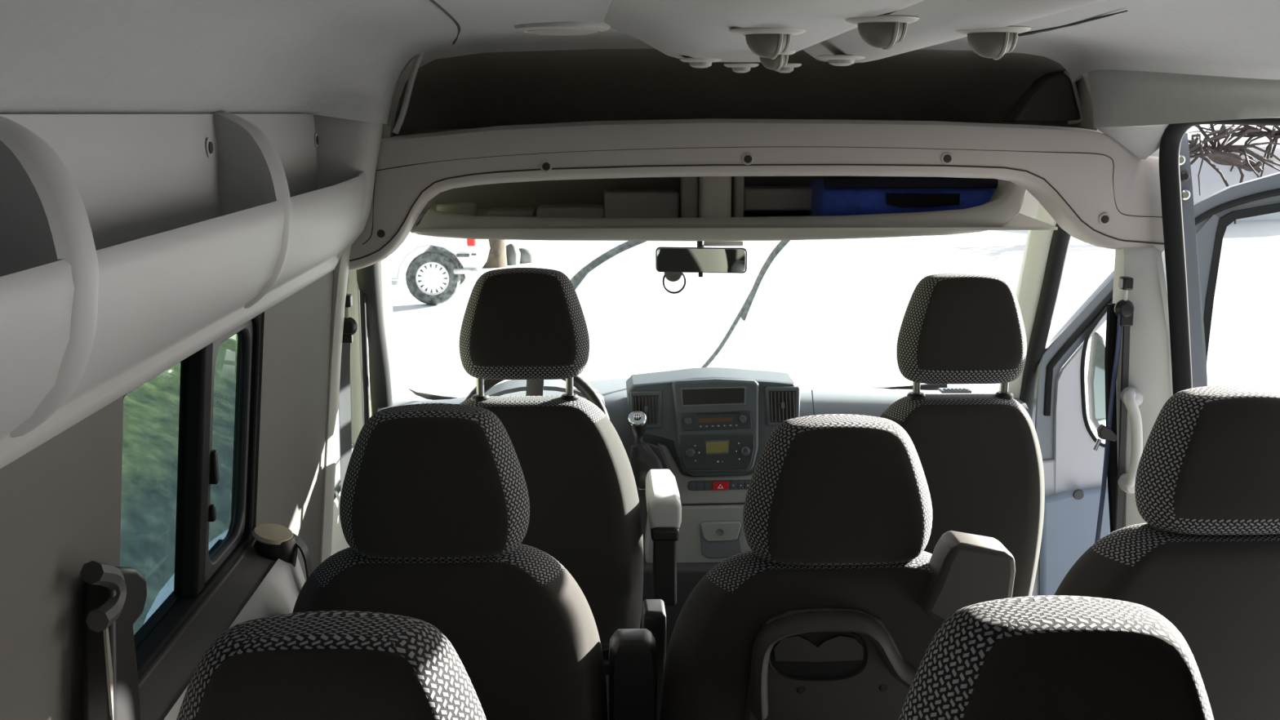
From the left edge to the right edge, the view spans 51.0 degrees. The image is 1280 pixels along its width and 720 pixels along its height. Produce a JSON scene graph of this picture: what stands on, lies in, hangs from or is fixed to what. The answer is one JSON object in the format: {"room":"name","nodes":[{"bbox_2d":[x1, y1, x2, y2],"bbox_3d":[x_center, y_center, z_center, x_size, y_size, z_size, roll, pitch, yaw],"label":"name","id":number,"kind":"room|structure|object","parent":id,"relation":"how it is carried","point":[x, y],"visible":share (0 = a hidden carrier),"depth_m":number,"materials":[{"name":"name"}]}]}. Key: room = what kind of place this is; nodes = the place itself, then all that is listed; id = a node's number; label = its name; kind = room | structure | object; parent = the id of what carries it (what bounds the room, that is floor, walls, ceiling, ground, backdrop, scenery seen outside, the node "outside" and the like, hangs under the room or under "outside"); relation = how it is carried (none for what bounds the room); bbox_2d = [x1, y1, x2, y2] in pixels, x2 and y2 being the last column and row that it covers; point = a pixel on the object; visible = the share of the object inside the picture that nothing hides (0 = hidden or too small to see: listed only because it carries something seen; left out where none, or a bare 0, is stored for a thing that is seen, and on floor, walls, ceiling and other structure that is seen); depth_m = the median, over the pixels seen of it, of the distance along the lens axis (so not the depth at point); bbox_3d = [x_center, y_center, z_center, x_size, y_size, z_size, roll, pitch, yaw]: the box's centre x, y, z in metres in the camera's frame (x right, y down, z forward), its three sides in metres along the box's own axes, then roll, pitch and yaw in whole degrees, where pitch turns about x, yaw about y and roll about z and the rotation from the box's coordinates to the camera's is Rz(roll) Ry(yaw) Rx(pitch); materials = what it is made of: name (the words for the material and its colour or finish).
{"room":"vehicle interior","nodes":[
{"label":"vehicle interior","id":0,"kind":"room"},
{"bbox_2d":[0,112,333,719],"bbox_3d":[-0.650,0.679,0.897,0.190,1.740,3.960,0,10,-2],"label":"wall","id":1,"kind":"structure","parent":0,"point":[60,500],"depth_m":1.51,"materials":[{"name":"grey plastic"}]},
{"bbox_2d":[80,560,146,719],"bbox_3d":[-0.570,0.352,1.466,0.042,0.324,0.152,0,10,-2],"label":"belt","id":2,"kind":"object","parent":1,"relation":"attached to","point":[114,597],"visible":1,"depth_m":1.42,"materials":[{"name":"black plastic"}]},
{"bbox_2d":[120,313,262,681],"bbox_3d":[-0.633,0.163,1.864,0.076,0.419,0.687,0,10,-2],"label":"window","id":3,"kind":"structure","parent":1,"relation":"in","point":[189,431],"depth_m":1.89,"materials":[{"name":"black glass"}]},
{"bbox_2d":[0,111,382,468],"bbox_3d":[-0.550,-0.051,0.876,0.186,0.417,3.775,0,10,-2],"label":"shelf","id":4,"kind":"object","parent":1,"relation":"attached to","point":[82,327],"visible":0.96,"depth_m":1.39,"materials":[{"name":"grey plastic"}]},
{"bbox_2d":[138,523,306,719],"bbox_3d":[-0.537,1.077,0.725,0.110,0.980,3.470,0,10,-2],"label":"trim","id":5,"kind":"structure","parent":1,"relation":"attached to","point":[163,687],"depth_m":1.85,"materials":[{"name":"grey plastic"}]},
{"bbox_2d":[164,556,305,719],"bbox_3d":[-0.520,0.731,0.644,0.073,0.250,3.435,0,10,-2],"label":"trim","id":6,"kind":"structure","parent":1,"relation":"attached to","point":[278,592],"depth_m":2.08,"materials":[{"name":"grey plastic"}]},
{"bbox_2d":[252,523,311,578],"bbox_3d":[-0.583,0.391,2.221,0.103,0.238,0.070,0,10,-2],"label":"reel","id":7,"kind":"object","parent":1,"relation":"attached to","point":[273,542],"visible":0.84,"depth_m":2.19,"materials":[{"name":"black plastic"}]},
{"bbox_2d":[254,534,297,567],"bbox_3d":[-0.598,0.316,2.207,0.068,0.050,0.068,0,10,-2],"label":"outlet","id":8,"kind":"object","parent":7,"relation":"attached to","point":[284,548],"depth_m":2.18,"materials":[{"name":"black plastic"}]},
{"bbox_2d":[319,245,351,564],"bbox_3d":[-0.712,0.459,2.924,0.237,1.440,0.152,0,10,-2],"label":"pillar","id":9,"kind":"structure","parent":1,"relation":"attached to","point":[341,269],"depth_m":2.79,"materials":[{"name":"grey plastic"}]},
{"bbox_2d":[338,293,357,490],"bbox_3d":[-0.638,0.119,2.917,0.040,0.540,0.135,-5,11,-24],"label":"belt","id":10,"kind":"object","parent":9,"relation":"attached to","point":[350,326],"visible":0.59,"depth_m":2.91,"materials":[{"name":"black fabric"}]},
{"bbox_2d":[605,675,608,704],"bbox_3d":[0.270,1.447,1.699,1.860,0.060,5.200,0,10,-2],"label":"floor","id":11,"kind":"structure","parent":0,"point":[606,676],"depth_m":4.04,"materials":[{"name":"rubber"}]},
{"bbox_2d":[176,610,486,719],"bbox_3d":[-0.292,0.794,1.618,0.507,1.253,0.765,0,10,-2],"label":"passenger seat","id":12,"kind":"object","parent":11,"relation":"on","point":[326,664],"visible":1,"depth_m":1.15,"materials":[{"name":"grey fabric"}]},
{"bbox_2d":[292,403,657,719],"bbox_3d":[-0.280,0.638,2.414,0.596,1.272,0.762,0,10,-2],"label":"passenger seat","id":13,"kind":"object","parent":11,"relation":"on","point":[434,504],"visible":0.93,"depth_m":1.99,"materials":[{"name":"grey fabric"}]},
{"bbox_2d":[458,267,681,719],"bbox_3d":[-0.224,0.414,3.372,0.630,1.366,0.766,0,10,-2],"label":"seat","id":14,"kind":"object","parent":11,"relation":"on","point":[518,323],"visible":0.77,"depth_m":2.99,"materials":[{"name":"grey fabric"}]},
{"bbox_2d":[600,626,639,651],"bbox_3d":[-0.269,0.622,3.514,0.555,0.145,0.560,0,10,-2],"label":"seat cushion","id":15,"kind":"object","parent":14,"relation":"on","point":[606,636],"depth_m":3.24,"materials":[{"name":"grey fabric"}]},
{"bbox_2d":[377,367,1031,654],"bbox_3d":[0.185,0.470,4.210,1.920,0.974,0.725,0,10,-2],"label":"dashboard","id":16,"kind":"object","parent":11,"relation":"on","point":[712,427],"visible":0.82,"depth_m":3.88,"materials":[{"name":"grey plastic"}]},
{"bbox_2d":[464,375,609,419],"bbox_3d":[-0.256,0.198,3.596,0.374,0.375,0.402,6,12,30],"label":"steering wheel","id":17,"kind":"object","parent":16,"relation":"attached to","point":[534,387],"visible":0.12,"depth_m":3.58,"materials":[{"name":"black plastic"}]},
{"bbox_2d":[629,390,662,428],"bbox_3d":[0.017,0.141,3.805,0.092,0.109,0.032,0,10,-2],"label":"vent","id":18,"kind":"object","parent":16,"relation":"attached to","point":[647,402],"depth_m":3.80,"materials":[{"name":"grey plastic"}]},
{"bbox_2d":[627,410,670,496],"bbox_3d":[0.035,0.268,3.770,0.141,0.266,0.126,0,10,-2],"label":"lever","id":19,"kind":"object","parent":16,"relation":"attached to","point":[645,456],"visible":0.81,"depth_m":3.76,"materials":[{"name":"black leather"}]},
{"bbox_2d":[689,482,695,489],"bbox_3d":[0.152,0.362,3.878,0.017,0.022,0.016,0,10,-2],"label":"switch","id":20,"kind":"object","parent":16,"relation":"attached to","point":[692,485],"depth_m":3.87,"materials":[{"name":"grey plastic"}]},
{"bbox_2d":[696,482,702,489],"bbox_3d":[0.172,0.362,3.879,0.017,0.022,0.016,0,10,-2],"label":"switch","id":21,"kind":"object","parent":16,"relation":"attached to","point":[699,485],"depth_m":3.87,"materials":[{"name":"grey plastic"}]},
{"bbox_2d":[704,482,710,489],"bbox_3d":[0.195,0.362,3.880,0.017,0.022,0.016,0,10,-2],"label":"switch","id":22,"kind":"object","parent":16,"relation":"attached to","point":[707,485],"depth_m":3.87,"materials":[{"name":"grey plastic"}]},
{"bbox_2d":[712,481,728,490],"bbox_3d":[0.233,0.362,3.880,0.047,0.026,0.017,0,10,-2],"label":"switch","id":23,"kind":"object","parent":16,"relation":"attached to","point":[717,486],"depth_m":3.87,"materials":[{"name":"red plastic"}]},
{"bbox_2d":[730,482,736,489],"bbox_3d":[0.270,0.362,3.882,0.018,0.022,0.016,0,10,-2],"label":"switch","id":24,"kind":"object","parent":16,"relation":"attached to","point":[733,485],"depth_m":3.87,"materials":[{"name":"grey plastic"}]},
{"bbox_2d":[737,482,743,489],"bbox_3d":[0.291,0.362,3.883,0.018,0.022,0.016,0,10,-2],"label":"switch","id":25,"kind":"object","parent":16,"relation":"attached to","point":[740,485],"depth_m":3.87,"materials":[{"name":"grey plastic"}]},
{"bbox_2d":[744,482,750,489],"bbox_3d":[0.311,0.362,3.884,0.018,0.022,0.016,0,10,-2],"label":"switch","id":26,"kind":"object","parent":16,"relation":"attached to","point":[746,484],"depth_m":3.88,"materials":[{"name":"grey plastic"}]},
{"bbox_2d":[764,386,799,426],"bbox_3d":[0.405,0.132,3.816,0.100,0.115,0.032,0,10,-2],"label":"vent","id":27,"kind":"object","parent":16,"relation":"attached to","point":[782,403],"depth_m":3.81,"materials":[{"name":"grey plastic"}]},
{"bbox_2d":[937,387,971,393],"bbox_3d":[0.947,0.092,4.035,0.091,0.008,0.050,0,10,-2],"label":"vent","id":28,"kind":"object","parent":16,"relation":"attached to","point":[944,390],"depth_m":4.02,"materials":[{"name":"black plastic"}]},
{"bbox_2d":[641,413,1015,719],"bbox_3d":[0.279,0.649,2.413,0.556,1.251,0.803,0,10,-2],"label":"passenger seat","id":29,"kind":"object","parent":11,"relation":"on","point":[837,603],"visible":0.93,"depth_m":2.00,"materials":[{"name":"grey fabric"}]},
{"bbox_2d":[920,530,1015,623],"bbox_3d":[0.488,0.354,2.025,0.131,0.203,0.133,0,10,-2],"label":"armrest","id":30,"kind":"object","parent":29,"relation":"attached to","point":[962,570],"depth_m":1.98,"materials":[{"name":"grey plastic"}]},
{"bbox_2d":[880,271,1044,597],"bbox_3d":[0.710,0.415,3.402,0.503,1.352,0.765,0,10,-2],"label":"passenger seat","id":31,"kind":"object","parent":11,"relation":"on","point":[980,455],"visible":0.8,"depth_m":2.99,"materials":[{"name":"grey fabric"}]},
{"bbox_2d":[898,595,1213,719],"bbox_3d":[0.374,0.787,1.639,0.507,1.260,0.765,0,10,-2],"label":"passenger seat","id":32,"kind":"object","parent":11,"relation":"on","point":[1045,657],"visible":1,"depth_m":1.17,"materials":[{"name":"grey fabric"}]},
{"bbox_2d":[1104,245,1173,533],"bbox_3d":[1.100,0.457,2.963,0.209,1.430,0.130,0,10,-2],"label":"pillar","id":33,"kind":"structure","parent":11,"relation":"on","point":[1144,363],"depth_m":2.83,"materials":[{"name":"grey plastic"}]},
{"bbox_2d":[1093,276,1134,542],"bbox_3d":[1.014,0.179,2.886,0.063,0.728,0.111,5,12,26],"label":"belt","id":34,"kind":"object","parent":33,"relation":"attached to","point":[1124,308],"visible":0.95,"depth_m":2.83,"materials":[{"name":"black fabric"}]},
{"bbox_2d":[1117,386,1142,493],"bbox_3d":[1.033,0.173,2.821,0.050,0.229,0.084,3,11,14],"label":"handle","id":35,"kind":"object","parent":33,"relation":"attached to","point":[1132,397],"visible":0.92,"depth_m":2.79,"materials":[{"name":"grey plastic"}]},
{"bbox_2d":[1053,385,1279,719],"bbox_3d":[0.904,0.620,2.470,0.539,1.288,0.766,0,10,-2],"label":"passenger seat","id":36,"kind":"object","parent":11,"relation":"on","point":[1205,557],"visible":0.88,"depth_m":2.04,"materials":[{"name":"grey fabric"}]},
{"bbox_2d":[0,0,1279,133],"bbox_3d":[0.251,-0.224,0.817,1.866,0.229,4.070,0,10,-2],"label":"ceiling","id":37,"kind":"structure","parent":0,"point":[352,60],"depth_m":1.91,"materials":[{"name":"grey"}]},
{"bbox_2d":[514,21,610,35],"bbox_3d":[-0.136,-0.583,2.345,0.170,0.029,0.170,0,10,-2],"label":"recessed light","id":38,"kind":"object","parent":37,"relation":"in","point":[569,28],"visible":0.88,"depth_m":2.29,"materials":[{"name":"grey plastic"}]},
{"bbox_2d":[348,118,1164,271],"bbox_3d":[0.243,-0.348,2.830,1.721,0.318,0.125,0,10,-2],"label":"cross beam","id":39,"kind":"structure","parent":37,"relation":"attached to","point":[1096,190],"depth_m":2.76,"materials":[{"name":"grey plastic"}]},
{"bbox_2d":[604,0,1106,62],"bbox_3d":[0.254,-0.300,0.950,0.540,0.073,3.160,0,10,-2],"label":"console","id":40,"kind":"object","parent":37,"relation":"attached to","point":[677,28],"visible":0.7,"depth_m":1.60,"materials":[{"name":"grey plastic"}]},
{"bbox_2d":[679,57,721,68],"bbox_3d":[0.102,-0.501,2.265,0.072,0.017,0.072,0,10,-2],"label":"air vent","id":41,"kind":"object","parent":40,"relation":"attached to","point":[700,63],"visible":1,"depth_m":2.25,"materials":[{"name":"grey plastic"}]},
{"bbox_2d":[724,62,759,73],"bbox_3d":[0.184,-0.528,2.431,0.064,0.017,0.064,0,10,-2],"label":"air vent","id":42,"kind":"object","parent":40,"relation":"attached to","point":[740,68],"visible":1,"depth_m":2.42,"materials":[{"name":"grey plastic"}]},
{"bbox_2d":[728,27,806,59],"bbox_3d":[0.154,-0.382,1.625,0.094,0.036,0.094,0,10,-2],"label":"air vent","id":43,"kind":"object","parent":40,"relation":"attached to","point":[766,42],"visible":0.98,"depth_m":1.60,"materials":[{"name":"grey plastic"}]},
{"bbox_2d":[751,50,795,71],"bbox_3d":[0.205,-0.458,2.056,0.068,0.031,0.068,0,10,-2],"label":"air vent","id":44,"kind":"object","parent":40,"relation":"attached to","point":[781,60],"visible":0.76,"depth_m":2.04,"materials":[{"name":"grey plastic"}]},
{"bbox_2d":[777,62,801,73],"bbox_3d":[0.263,-0.528,2.431,0.060,0.017,0.060,0,10,-2],"label":"air vent","id":45,"kind":"object","parent":40,"relation":"attached to","point":[789,67],"visible":0.6,"depth_m":2.42,"materials":[{"name":"grey plastic"}]},
{"bbox_2d":[817,54,865,66],"bbox_3d":[0.328,-0.487,2.183,0.080,0.017,0.080,0,10,-2],"label":"air vent","id":46,"kind":"object","parent":40,"relation":"attached to","point":[833,60],"visible":0.98,"depth_m":2.16,"materials":[{"name":"grey plastic"}]},
{"bbox_2d":[844,14,919,50],"bbox_3d":[0.262,-0.353,1.454,0.080,0.035,0.080,0,10,-2],"label":"air vent","id":47,"kind":"object","parent":40,"relation":"attached to","point":[882,31],"visible":1,"depth_m":1.43,"materials":[{"name":"grey plastic"}]},
{"bbox_2d":[955,25,1031,60],"bbox_3d":[0.421,-0.378,1.605,0.090,0.038,0.090,0,10,-2],"label":"air vent","id":48,"kind":"object","parent":40,"relation":"attached to","point":[990,42],"visible":0.97,"depth_m":1.58,"materials":[{"name":"grey plastic"}]},
{"bbox_2d":[394,48,1079,134],"bbox_3d":[0.211,-0.583,3.206,1.800,0.394,0.780,0,10,-2],"label":"overhead storage recess","id":49,"kind":"structure","parent":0,"point":[486,89],"depth_m":3.29,"materials":[{"name":"black plastic"}]},
{"bbox_2d":[369,255,396,416],"bbox_3d":[-0.738,-0.055,3.781,0.090,0.960,0.783,-2,11,-10],"label":"pillar","id":50,"kind":"structure","parent":49,"relation":"attached to","point":[384,264],"depth_m":3.83,"materials":[{"name":"grey plastic"}]},
{"bbox_2d":[331,270,370,555],"bbox_3d":[-0.768,0.288,3.548,0.064,1.450,1.240,0,10,-2],"label":"door","id":51,"kind":"structure","parent":50,"relation":"attached to","point":[360,400],"depth_m":3.65,"materials":[{"name":"grey"}]},
{"bbox_2d":[355,262,392,414],"bbox_3d":[-0.746,-0.027,3.775,0.070,0.700,0.526,-1,11,-8],"label":"seal","id":52,"kind":"object","parent":50,"relation":"attached to","point":[368,278],"visible":0.52,"depth_m":3.78,"materials":[{"name":"black rubber"}]},
{"bbox_2d":[381,112,395,138],"bbox_3d":[-0.606,-0.596,3.142,0.186,0.235,0.814,-2,11,-12],"label":"trim","id":53,"kind":"structure","parent":49,"relation":"attached to","point":[386,131],"depth_m":2.77,"materials":[{"name":"grey plastic"}]},
{"bbox_2d":[391,121,404,136],"bbox_3d":[-0.638,-0.438,3.103,0.105,0.220,0.700,0,10,-2],"label":"trim","id":54,"kind":"structure","parent":49,"relation":"attached to","point":[401,131],"depth_m":3.30,"materials":[{"name":"black plastic"}]},
{"bbox_2d":[392,52,424,133],"bbox_3d":[-0.470,-0.549,2.732,0.073,0.176,0.012,0,10,-2],"label":"trim","id":55,"kind":"structure","parent":49,"relation":"attached to","point":[419,57],"depth_m":2.73,"materials":[{"name":"grey plastic"}]},
{"bbox_2d":[411,128,462,134],"bbox_3d":[0.201,-0.519,3.543,2.000,0.180,0.340,0,10,-2],"label":"trim","id":56,"kind":"structure","parent":49,"relation":"attached to","point":[420,131],"depth_m":3.43,"materials":[{"name":"black plastic"}]},
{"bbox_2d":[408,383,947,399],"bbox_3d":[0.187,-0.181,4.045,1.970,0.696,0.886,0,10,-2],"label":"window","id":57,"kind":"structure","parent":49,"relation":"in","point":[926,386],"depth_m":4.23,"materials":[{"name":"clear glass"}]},
{"bbox_2d":[570,240,647,289],"bbox_3d":[-0.240,-0.137,4.082,0.647,0.526,0.066,9,14,41],"label":"wiper","id":58,"kind":"object","parent":57,"relation":"attached to","point":[577,278],"visible":0.51,"depth_m":3.91,"materials":[{"name":"rubber"}]},
{"bbox_2d":[662,271,686,293],"bbox_3d":[0.097,-0.230,3.802,0.068,0.086,0.016,0,10,-2],"label":"ring","id":59,"kind":"object","parent":57,"relation":"attached to","point":[672,277],"visible":0.72,"depth_m":3.80,"materials":[{"name":"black metal"}]},
{"bbox_2d":[655,240,746,276],"bbox_3d":[0.165,-0.304,3.659,0.246,0.149,0.108,0,10,-2],"label":"rearview mirror","id":60,"kind":"object","parent":57,"relation":"attached to","point":[700,260],"visible":0.91,"depth_m":3.63,"materials":[{"name":"black plastic"}]},
{"bbox_2d":[657,248,745,272],"bbox_3d":[0.165,-0.270,3.631,0.240,0.064,0.006,1,11,7],"label":"mirror glass","id":61,"kind":"object","parent":60,"relation":"attached to","point":[668,260],"depth_m":3.63,"materials":[{"name":"black"}]},
{"bbox_2d":[702,240,790,367],"bbox_3d":[0.323,-0.165,4.188,0.037,0.515,0.631,-4,11,-19],"label":"wiper","id":62,"kind":"object","parent":57,"relation":"attached to","point":[744,312],"visible":0.91,"depth_m":4.14,"materials":[{"name":"rubber"}]},
{"bbox_2d":[409,176,1057,240],"bbox_3d":[0.193,-0.394,3.181,1.640,0.196,0.536,0,10,-2],"label":"overhead shelf","id":63,"kind":"object","parent":49,"relation":"attached to","point":[699,208],"visible":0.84,"depth_m":3.03,"materials":[{"name":"grey plastic"}]},
{"bbox_2d":[807,177,997,216],"bbox_3d":[0.615,-0.384,3.159,0.420,0.103,0.232,0,10,-2],"label":"case","id":64,"kind":"object","parent":63,"relation":"on","point":[830,196],"visible":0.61,"depth_m":3.05,"materials":[{"name":"fabric"}]},
{"bbox_2d":[998,202,1056,399],"bbox_3d":[1.127,-0.066,3.840,0.090,0.960,0.783,1,10,6],"label":"pillar","id":65,"kind":"structure","parent":49,"relation":"attached to","point":[1037,243],"depth_m":3.76,"materials":[{"name":"grey"}]},
{"bbox_2d":[1031,171,1279,595],"bbox_3d":[1.980,0.461,4.078,1.628,2.147,0.251,0,10,0],"label":"door","id":66,"kind":"structure","parent":65,"relation":"attached to","point":[1073,469],"depth_m":3.94,"materials":[{"name":"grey metal"}]},
{"bbox_2d":[1087,331,1105,430],"bbox_3d":[1.422,0.077,4.110,0.097,0.332,0.050,0,10,1],"label":"mirror","id":67,"kind":"object","parent":66,"relation":"attached to","point":[1096,375],"depth_m":4.09,"materials":[{"name":"grey"}]},
{"bbox_2d":[1093,341,1106,426],"bbox_3d":[1.421,0.085,4.083,0.083,0.289,0.002,0,10,1],"label":"mirror glass","id":68,"kind":"object","parent":66,"relation":"attached to","point":[1099,347],"depth_m":4.08,"materials":[{"name":"white"}]},
{"bbox_2d":[1003,70,1081,124],"bbox_3d":[0.907,-0.590,3.014,0.150,0.119,0.118,0,10,-2],"label":"cover","id":69,"kind":"object","parent":49,"relation":"attached to","point":[1051,98],"visible":0.97,"depth_m":2.98,"materials":[{"name":"grey"}]},
{"bbox_2d":[1019,222,1071,421],"bbox_3d":[1.136,-0.057,3.711,0.083,0.981,0.832,2,11,9],"label":"seal","id":70,"kind":"object","parent":49,"relation":"attached to","point":[1060,239],"visible":0.45,"depth_m":3.79,"materials":[{"name":"black rubber"}]},
{"bbox_2d":[1087,70,1279,159],"bbox_3d":[1.093,-0.202,0.807,0.221,0.294,3.990,0,10,-2],"label":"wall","id":71,"kind":"structure","parent":0,"point":[1135,108],"depth_m":2.51,"materials":[{"name":"grey plastic"}]},
{"bbox_2d":[1063,72,1101,132],"bbox_3d":[1.037,-0.599,3.189,0.119,0.225,0.811,2,11,10],"label":"trim","id":72,"kind":"structure","parent":71,"relation":"attached to","point":[1083,86],"depth_m":2.92,"materials":[{"name":"grey plastic"}]},
{"bbox_2d":[1038,122,1159,156],"bbox_3d":[1.066,-0.448,3.157,0.105,0.220,0.700,0,10,-2],"label":"trim","id":73,"kind":"structure","parent":71,"relation":"attached to","point":[1156,153],"depth_m":3.25,"materials":[{"name":"grey plastic"}]},
{"bbox_2d":[1161,133,1207,387],"bbox_3d":[1.230,0.388,2.980,0.252,1.760,0.120,0,10,-2],"label":"trim","id":74,"kind":"structure","parent":71,"relation":"attached to","point":[1197,344],"depth_m":2.82,"materials":[{"name":"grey metal"}]},
{"bbox_2d":[1159,118,1279,395],"bbox_3d":[1.165,0.457,2.251,0.186,1.728,1.287,0,10,-2],"label":"seal","id":75,"kind":"object","parent":71,"relation":"attached to","point":[1171,138],"visible":0.56,"depth_m":2.75,"materials":[{"name":"black rubber"}]},
{"label":"outside","id":76,"kind":"structure","parent":0,"visible":0},
{"bbox_2d":[335,124,1279,462],"bbox_3d":[-0.646,-7.411,29.135,120.000,8.562,120.000,0,10,-2],"label":"background","id":77,"kind":"structure","parent":76,"point":[826,310],"depth_m":15.94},
{"bbox_2d":[390,231,489,304],"bbox_3d":[-3.911,-1.562,16.485,3.990,1.610,1.615,0,10,-2],"label":"vehicle","id":78,"kind":"object","parent":77,"relation":"on","point":[433,276],"visible":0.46,"depth_m":15.90,"materials":[{"name":"silver metal"}]},
{"bbox_2d":[466,238,475,246],"bbox_3d":[-1.988,-1.512,15.791,0.090,0.340,0.080,0,10,-2],"label":"tail lamp","id":79,"kind":"object","parent":78,"relation":"attached to","point":[470,242],"depth_m":15.78,"materials":[{"name":"red plastic"}]},
{"bbox_2d":[482,239,507,268],"bbox_3d":[-2.236,-2.875,19.784,0.531,3.200,0.512,0,10,-2],"label":"trunk","id":80,"kind":"object","parent":77,"relation":"on","point":[497,257],"visible":0.04,"depth_m":19.84,"materials":[{"name":"brown plant"}]},
{"bbox_2d":[506,243,520,265],"bbox_3d":[-1.944,-1.567,20.297,0.269,0.384,0.247,0,10,-2],"label":"rock","id":81,"kind":"object","parent":77,"relation":"on","point":[513,252],"visible":0.73,"depth_m":20.20,"materials":[{"name":"grey stone"}]},
{"bbox_2d":[519,248,533,263],"bbox_3d":[-1.796,-1.582,20.574,0.351,0.272,0.322,0,10,-2],"label":"rock","id":82,"kind":"object","parent":77,"relation":"on","point":[526,255],"visible":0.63,"depth_m":20.46,"materials":[{"name":"grey stone"}]},
{"bbox_2d":[1203,146,1262,173],"bbox_3d":[11.176,-3.772,25.294,1.140,0.492,0.286,0,10,-2],"label":"fallen branch","id":83,"kind":"object","parent":77,"relation":"on","point":[1219,157],"visible":0.98,"depth_m":25.25,"materials":[{"name":"brown wood"}]},
{"bbox_2d":[1187,133,1279,220],"bbox_3d":[13.554,-4.075,29.703,11.139,1.871,6.962,0,10,-2],"label":"snow bank","id":84,"kind":"object","parent":77,"relation":"on","point":[1211,181],"visible":0.06,"depth_m":27.09,"materials":[{"name":"white snow"}]},
{"bbox_2d":[1188,124,1279,177],"bbox_3d":[12.954,-4.385,27.319,2.600,2.304,2.802,-6,12,-30],"label":"bush","id":85,"kind":"object","parent":84,"relation":"on","point":[1269,134],"visible":0.45,"depth_m":27.16,"materials":[{"name":"brown plant"}]},
{"bbox_2d":[1187,124,1279,223],"bbox_3d":[10.843,-4.261,26.199,5.614,4.628,4.321,-7,13,-34],"label":"bush","id":86,"kind":"object","parent":77,"relation":"on","point":[1194,148],"visible":0.46,"depth_m":25.74,"materials":[{"name":"brown plant"}]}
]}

